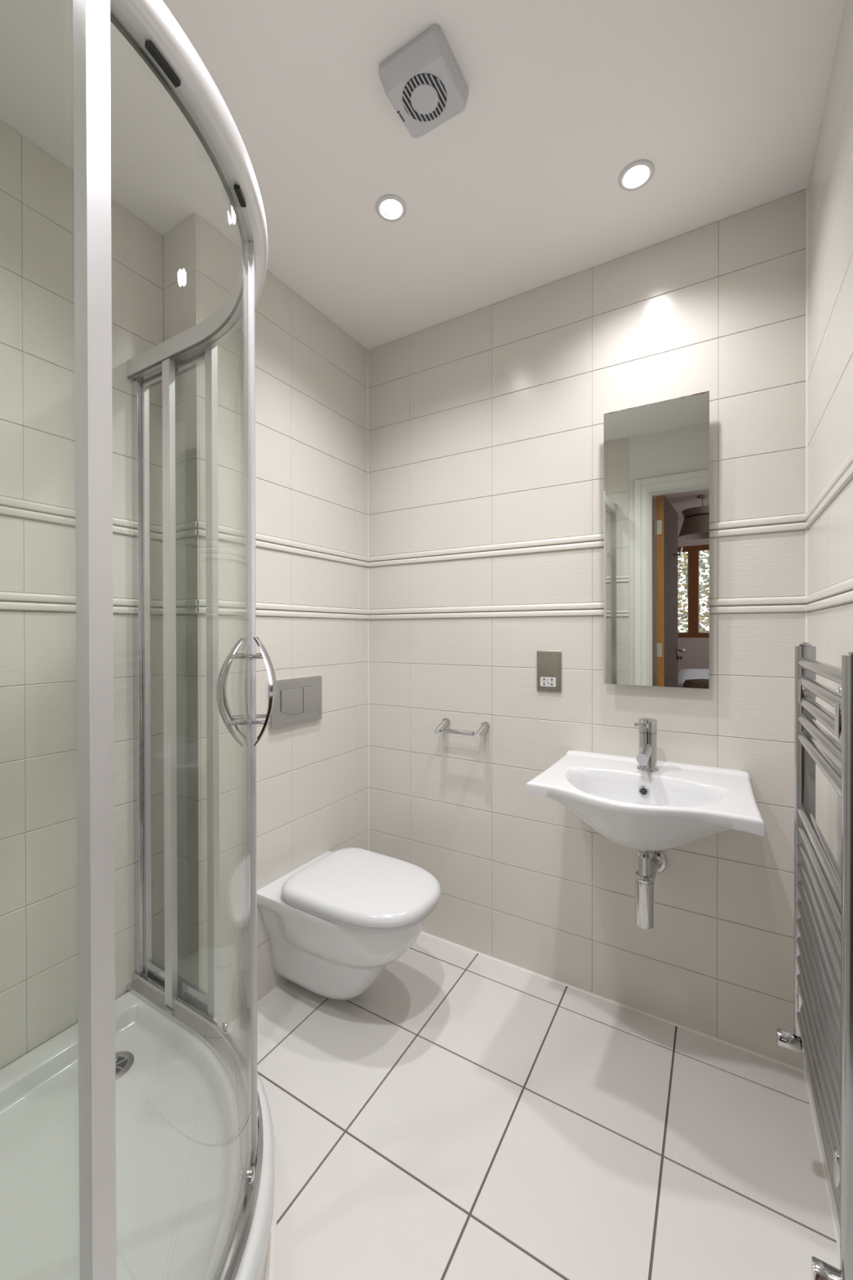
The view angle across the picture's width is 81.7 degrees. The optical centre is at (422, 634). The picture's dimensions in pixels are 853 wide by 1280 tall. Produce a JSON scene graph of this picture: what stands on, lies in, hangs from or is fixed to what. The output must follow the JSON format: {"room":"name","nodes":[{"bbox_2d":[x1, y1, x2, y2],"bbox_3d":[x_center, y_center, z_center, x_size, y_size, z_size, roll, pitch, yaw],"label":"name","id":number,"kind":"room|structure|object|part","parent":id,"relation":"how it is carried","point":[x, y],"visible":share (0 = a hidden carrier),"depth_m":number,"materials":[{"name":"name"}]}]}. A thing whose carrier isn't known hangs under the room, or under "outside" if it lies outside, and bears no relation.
{"room":"bathroom","nodes":[
{"label":"bathroom","id":0,"kind":"room"},
{"bbox_2d":[0,120,164,1069],"bbox_3d":[-0.920,-0.003,1.401,0.140,2.400,1.924,0,0,31],"label":"wall","id":1,"kind":"structure","parent":0,"point":[39,955],"depth_m":1.24,"materials":[{"name":"beige tile"}]},
{"bbox_2d":[0,495,162,541],"bbox_3d":[-1.036,-0.302,1.067,0.011,0.044,0.995,0,0,31],"label":"trim","id":2,"kind":"structure","parent":1,"relation":"attached to","point":[20,508],"depth_m":1.24,"materials":[{"name":"beige tile"}]},
{"bbox_2d":[0,591,163,614],"bbox_3d":[-1.036,-0.078,1.068,0.011,0.043,0.995,0,0,31],"label":"trim","id":3,"kind":"structure","parent":1,"relation":"attached to","point":[34,599],"depth_m":1.24,"materials":[{"name":"beige tile"}]},
{"bbox_2d":[163,213,199,986],"bbox_3d":[-0.710,-0.004,1.459,0.160,2.400,0.010,0,0,31],"label":"wall","id":4,"kind":"structure","parent":0,"point":[180,303],"depth_m":1.44,"materials":[{"name":"beige tile"}]},
{"bbox_2d":[175,520,198,539],"bbox_3d":[-0.714,-0.304,1.452,0.160,0.044,0.011,0,0,31],"label":"trim","id":5,"kind":"structure","parent":4,"relation":"attached to","point":[187,530],"depth_m":1.43,"materials":[{"name":"beige tile"}]},
{"bbox_2d":[176,599,197,614],"bbox_3d":[-0.713,-0.081,1.453,0.160,0.043,0.011,0,0,31],"label":"trim","id":6,"kind":"structure","parent":4,"relation":"attached to","point":[182,606],"depth_m":1.43,"materials":[{"name":"beige tile"}]},
{"bbox_2d":[175,213,368,1026],"bbox_3d":[-0.502,-0.006,1.800,0.155,2.400,0.809,0,0,31],"label":"wall","id":7,"kind":"structure","parent":0,"point":[311,375],"depth_m":1.69,"materials":[{"name":"beige tile"}]},
{"bbox_2d":[197,520,368,567],"bbox_3d":[-0.436,-0.306,1.756,0.011,0.044,0.805,0,0,31],"label":"trim","id":8,"kind":"structure","parent":7,"relation":"attached to","point":[224,533],"depth_m":1.70,"materials":[{"name":"beige tile"}]},
{"bbox_2d":[197,599,368,619],"bbox_3d":[-0.435,-0.083,1.757,0.011,0.043,0.805,0,0,31],"label":"trim","id":9,"kind":"structure","parent":7,"relation":"attached to","point":[234,607],"depth_m":1.70,"materials":[{"name":"beige tile"}]},
{"bbox_2d":[268,675,321,730],"bbox_3d":[-0.440,0.235,1.736,0.017,0.163,0.244,0,0,31],"label":"flush plate","id":10,"kind":"object","parent":7,"relation":"attached to","point":[298,700],"visible":0.88,"depth_m":1.72,"materials":[{"name":"silver metal"}]},
{"bbox_2d":[257,847,440,999],"bbox_3d":[-0.210,0.967,1.597,0.556,0.381,0.364,0,0,31],"label":"toilet","id":11,"kind":"object","parent":7,"relation":"attached to","point":[335,922],"visible":1,"depth_m":1.50,"materials":[{"name":"white ceramic"}]},
{"bbox_3d":[-0.176,0.796,1.575,0.474,0.038,0.364,0,0,31],"label":"lid","id":12,"kind":"part","parent":11,"relation":"part of","materials":[{"name":"white plastic"}]},
{"bbox_3d":[-0.176,0.822,1.575,0.462,0.012,0.352,0,0,31],"label":"seat","id":13,"kind":"part","parent":11,"relation":"part of","materials":[{"name":"white plastic"}]},
{"bbox_2d":[228,187,839,1257],"bbox_3d":[-0.056,-0.002,0.949,1.486,2.400,1.800,0,0,31],"label":"trim","id":14,"kind":"structure","parent":7,"relation":"attached to","point":[836,1232],"depth_m":1.36,"materials":[{"name":"white"}]},
{"bbox_2d":[0,0,846,350],"bbox_3d":[-0.050,-1.252,0.955,2.086,0.100,2.070,0,0,31],"label":"ceiling","id":15,"kind":"structure","parent":0,"point":[518,192],"depth_m":1.17,"materials":[{"name":"white paint"}]},
{"bbox_2d":[375,194,406,222],"bbox_3d":[-0.087,-1.202,1.392,0.087,0.006,0.087,0,0,31],"label":"recessed light","id":16,"kind":"object","parent":15,"relation":"in","point":[389,207],"visible":1,"depth_m":1.39,"materials":[{"name":"white plastic"}]},
{"bbox_2d":[378,24,468,138],"bbox_3d":[0.005,-1.180,1.068,0.150,0.045,0.150,0,0,31],"label":"fan","id":17,"kind":"object","parent":15,"relation":"attached to","point":[423,81],"visible":1,"depth_m":1.04,"materials":[{"name":"white plastic"}]},
{"bbox_2d":[617,159,654,191],"bbox_3d":[0.561,-1.202,1.294,0.087,0.006,0.087,0,0,31],"label":"recessed light","id":18,"kind":"object","parent":15,"relation":"in","point":[638,173],"visible":1,"depth_m":1.29,"materials":[{"name":"white plastic"}]},
{"bbox_2d":[227,932,839,1279],"bbox_3d":[-0.110,1.247,1.007,1.936,0.100,2.070,0,0,31],"label":"floor","id":19,"kind":"structure","parent":0,"point":[466,1114],"depth_m":1.16,"materials":[{"name":"tile"}]},
{"bbox_2d":[0,991,277,1279],"bbox_3d":[-0.669,1.104,0.826,0.884,0.190,0.944,0,0,31],"label":"shower tray","id":20,"kind":"object","parent":19,"relation":"on","point":[178,1129],"visible":0.64,"depth_m":0.99,"materials":[{"name":"white ceramic"}]},
{"bbox_2d":[72,0,276,1279],"bbox_3d":[-0.494,0.111,0.858,0.458,1.794,1.278,0,0,-12],"label":"shower enclosure","id":21,"kind":"object","parent":20,"relation":"on","point":[148,26],"visible":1,"depth_m":0.72,"materials":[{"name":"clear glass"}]},
{"bbox_3d":[-0.355,0.094,0.535,0.027,1.756,0.025,0,0,31],"label":"post","id":22,"kind":"part","parent":21,"relation":"part of","materials":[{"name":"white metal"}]},
{"bbox_3d":[-0.674,0.119,1.317,0.032,1.744,0.016,0,0,31],"label":"trailing post","id":23,"kind":"part","parent":21,"relation":"part of","materials":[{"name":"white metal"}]},
{"bbox_3d":[-0.491,-0.754,0.854,0.421,0.054,1.276,0,0,-12],"label":"rail","id":24,"kind":"part","parent":21,"relation":"part of","materials":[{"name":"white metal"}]},
{"bbox_3d":[-0.506,0.990,0.859,0.430,0.036,1.256,0,0,-12],"label":"rail","id":25,"kind":"part","parent":21,"relation":"part of","materials":[{"name":"metal"}]},
{"bbox_3d":[-0.533,0.120,1.253,0.029,1.698,0.017,0,0,31],"label":"post","id":26,"kind":"part","parent":21,"relation":"part of","materials":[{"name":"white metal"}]},
{"bbox_3d":[-0.346,0.104,0.892,0.046,0.198,0.020,0,0,-11],"label":"bow handle","id":27,"kind":"part","parent":21,"relation":"part of","materials":[{"name":"silver metal"}]},
{"bbox_3d":[-0.361,0.104,0.950,0.046,0.198,0.020,0,0,-17],"label":"bow handle","id":28,"kind":"part","parent":21,"relation":"part of","materials":[{"name":"silver metal"}]},
{"bbox_3d":[-0.364,0.127,0.646,0.072,1.710,0.567,0,0,15],"label":"sliding door","id":29,"kind":"part","parent":21,"relation":"part of","materials":[{"name":"clear glass"}]},
{"bbox_3d":[-0.289,0.104,0.903,0.038,0.198,0.020,0,0,-11],"label":"bow handle","id":30,"kind":"part","parent":21,"relation":"part of","materials":[{"name":"silver metal"}]},
{"bbox_3d":[-0.305,0.104,0.968,0.038,0.198,0.020,0,0,-17],"label":"bow handle","id":31,"kind":"part","parent":21,"relation":"part of","materials":[{"name":"silver metal"}]},
{"bbox_3d":[-0.672,1.135,0.825,0.864,0.127,0.924,0,0,31],"label":"riser panel","id":32,"kind":"part","parent":20,"relation":"part of","materials":[{"name":"white plastic"}]},
{"bbox_2d":[368,189,808,1069],"bbox_3d":[0.446,-0.008,1.785,2.086,2.400,0.150,0,0,31],"label":"wall","id":33,"kind":"structure","parent":0,"point":[486,425],"depth_m":1.64,"materials":[{"name":"beige tile"}]},
{"bbox_2d":[434,717,489,739],"bbox_3d":[0.146,0.349,1.834,0.195,0.055,0.086,0,0,31],"label":"toilet roll holder","id":34,"kind":"object","parent":33,"relation":"attached to","point":[485,726],"visible":1,"depth_m":1.81,"materials":[{"name":"silver metal"}]},
{"bbox_3d":[0.075,0.350,1.877,0.025,0.052,0.086,0,0,31],"label":"post","id":35,"kind":"part","parent":34,"relation":"part of","materials":[{"name":"silver metal"}]},
{"bbox_3d":[0.217,0.350,1.792,0.025,0.052,0.086,0,0,31],"label":"post","id":36,"kind":"part","parent":34,"relation":"part of","materials":[{"name":"silver metal"}]},
{"bbox_2d":[537,650,561,693],"bbox_3d":[0.437,0.127,1.698,0.085,0.143,0.009,0,0,31],"label":"socket","id":37,"kind":"object","parent":33,"relation":"attached to","point":[548,662],"visible":1,"depth_m":1.69,"materials":[{"name":"silver metal"}]},
{"bbox_2d":[368,513,806,567],"bbox_3d":[0.406,-0.308,1.718,1.486,0.044,0.011,0,0,31],"label":"trim","id":38,"kind":"structure","parent":33,"relation":"attached to","point":[795,522],"depth_m":1.69,"materials":[{"name":"beige tile"}]},
{"bbox_2d":[368,595,806,619],"bbox_3d":[0.407,-0.084,1.719,1.486,0.043,0.011,0,0,31],"label":"trim","id":39,"kind":"structure","parent":33,"relation":"attached to","point":[772,604],"depth_m":1.69,"materials":[{"name":"beige tile"}]},
{"bbox_2d":[525,750,764,850],"bbox_3d":[0.598,0.481,1.345,0.530,0.180,0.452,0,0,31],"label":"basin","id":40,"kind":"object","parent":33,"relation":"attached to","point":[678,804],"visible":1,"depth_m":1.28,"materials":[{"name":"white ceramic"}]},
{"bbox_2d":[634,717,659,772],"bbox_3d":[0.646,0.323,1.420,0.061,0.150,0.138,0,0,31],"label":"tap","id":41,"kind":"object","parent":40,"relation":"on","point":[646,757],"visible":1,"depth_m":1.43,"materials":[{"name":"silver metal"}]},
{"bbox_3d":[0.634,0.338,1.402,0.033,0.045,0.095,0,0,31],"label":"spout","id":42,"kind":"part","parent":41,"relation":"part of","materials":[{"name":"silver metal"}]},
{"bbox_2d":[635,849,666,928],"bbox_3d":[0.663,0.685,1.437,0.072,0.234,0.229,0,0,31],"label":"trap","id":43,"kind":"object","parent":40,"relation":"hanging from","point":[651,863],"visible":0.86,"depth_m":1.35,"materials":[{"name":"silver metal"}]},
{"bbox_3d":[0.671,0.703,1.450,0.034,0.035,0.180,0,0,31],"label":"outlet arm","id":44,"kind":"part","parent":43,"relation":"part of","materials":[{"name":"silver metal"}]},
{"bbox_2d":[604,391,709,688],"bbox_3d":[0.712,-0.271,1.510,0.290,0.857,0.043,0,0,31],"label":"wall mirror","id":45,"kind":"object","parent":33,"relation":"attached to","point":[656,455],"visible":1,"depth_m":1.49,"materials":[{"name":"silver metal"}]},
{"bbox_2d":[635,871,653,928],"bbox_3d":[0.615,0.732,1.362,0.048,0.140,0.048,0,0,31],"label":"bottle","id":46,"kind":"object","parent":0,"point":[644,881],"depth_m":1.34,"materials":[{"name":"silver metal"}]},
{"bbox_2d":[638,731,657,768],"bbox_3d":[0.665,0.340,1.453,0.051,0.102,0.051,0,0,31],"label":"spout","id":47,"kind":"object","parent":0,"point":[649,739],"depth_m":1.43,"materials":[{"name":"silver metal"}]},
{"bbox_2d":[805,0,852,1239],"bbox_3d":[0.680,-0.001,0.439,0.300,2.400,1.924,0,0,31],"label":"wall","id":48,"kind":"structure","parent":0,"point":[830,188],"depth_m":1.05,"materials":[{"name":"beige tile"}]},
{"bbox_2d":[776,642,852,1279],"bbox_3d":[0.670,0.440,0.812,0.099,0.846,0.492,0,0,31],"label":"towel radiator","id":49,"kind":"object","parent":48,"relation":"attached to","point":[823,891],"visible":1,"depth_m":0.74,"materials":[{"name":"silver metal"}]},
{"bbox_3d":[0.664,0.779,0.818,0.022,0.022,0.434,0,0,31],"label":"rail","id":50,"kind":"part","parent":49,"relation":"part of","materials":[{"name":"silver metal"}]},
{"bbox_3d":[0.664,0.741,0.817,0.022,0.022,0.434,0,0,31],"label":"rail","id":51,"kind":"part","parent":49,"relation":"part of","materials":[{"name":"silver metal"}]},
{"bbox_3d":[0.664,0.703,0.817,0.022,0.022,0.434,0,0,31],"label":"rail","id":52,"kind":"part","parent":49,"relation":"part of","materials":[{"name":"silver metal"}]},
{"bbox_3d":[0.664,0.665,0.817,0.022,0.022,0.434,0,0,31],"label":"rail","id":53,"kind":"part","parent":49,"relation":"part of","materials":[{"name":"silver metal"}]},
{"bbox_3d":[0.664,0.627,0.817,0.022,0.022,0.434,0,0,31],"label":"rail","id":54,"kind":"part","parent":49,"relation":"part of","materials":[{"name":"silver metal"}]},
{"bbox_3d":[0.664,0.589,0.817,0.022,0.022,0.434,0,0,31],"label":"rail","id":55,"kind":"part","parent":49,"relation":"part of","materials":[{"name":"silver metal"}]},
{"bbox_3d":[0.664,0.551,0.816,0.022,0.022,0.434,0,0,31],"label":"rail","id":56,"kind":"part","parent":49,"relation":"part of","materials":[{"name":"silver metal"}]},
{"bbox_3d":[0.664,0.513,0.816,0.022,0.022,0.434,0,0,31],"label":"rail","id":57,"kind":"part","parent":49,"relation":"part of","materials":[{"name":"silver metal"}]},
{"bbox_3d":[0.664,0.474,0.816,0.022,0.022,0.434,0,0,31],"label":"rail","id":58,"kind":"part","parent":49,"relation":"part of","materials":[{"name":"silver metal"}]},
{"bbox_3d":[0.664,0.436,0.816,0.022,0.022,0.434,0,0,31],"label":"rail","id":59,"kind":"part","parent":49,"relation":"part of","materials":[{"name":"silver metal"}]},
{"bbox_3d":[0.664,0.398,0.816,0.022,0.022,0.434,0,0,31],"label":"rail","id":60,"kind":"part","parent":49,"relation":"part of","materials":[{"name":"silver metal"}]},
{"bbox_3d":[0.663,0.360,0.815,0.022,0.022,0.434,0,0,31],"label":"rail","id":61,"kind":"part","parent":49,"relation":"part of","materials":[{"name":"silver metal"}]},
{"bbox_3d":[0.663,0.209,0.815,0.022,0.022,0.434,0,0,31],"label":"rail","id":62,"kind":"part","parent":49,"relation":"part of","materials":[{"name":"silver metal"}]},
{"bbox_3d":[0.663,0.171,0.814,0.022,0.022,0.434,0,0,31],"label":"rail","id":63,"kind":"part","parent":49,"relation":"part of","materials":[{"name":"silver metal"}]},
{"bbox_3d":[0.663,0.134,0.814,0.022,0.022,0.434,0,0,31],"label":"rail","id":64,"kind":"part","parent":49,"relation":"part of","materials":[{"name":"silver metal"}]},
{"bbox_3d":[0.663,0.095,0.814,0.022,0.022,0.434,0,0,31],"label":"rail","id":65,"kind":"part","parent":49,"relation":"part of","materials":[{"name":"silver metal"}]},
{"bbox_3d":[0.663,0.058,0.814,0.022,0.022,0.434,0,0,31],"label":"rail","id":66,"kind":"part","parent":49,"relation":"part of","materials":[{"name":"silver metal"}]},
{"bbox_2d":[804,577,852,612],"bbox_3d":[0.580,-0.078,0.567,0.011,0.043,1.800,0,0,31],"label":"trim","id":67,"kind":"structure","parent":48,"relation":"attached to","point":[841,593],"depth_m":1.02,"materials":[{"name":"beige tile"}]},
{"bbox_2d":[804,450,852,529],"bbox_3d":[0.579,-0.302,0.565,0.011,0.044,1.800,0,0,31],"label":"trim","id":68,"kind":"structure","parent":48,"relation":"attached to","point":[844,475],"depth_m":1.02,"materials":[{"name":"beige tile"}]}
]}

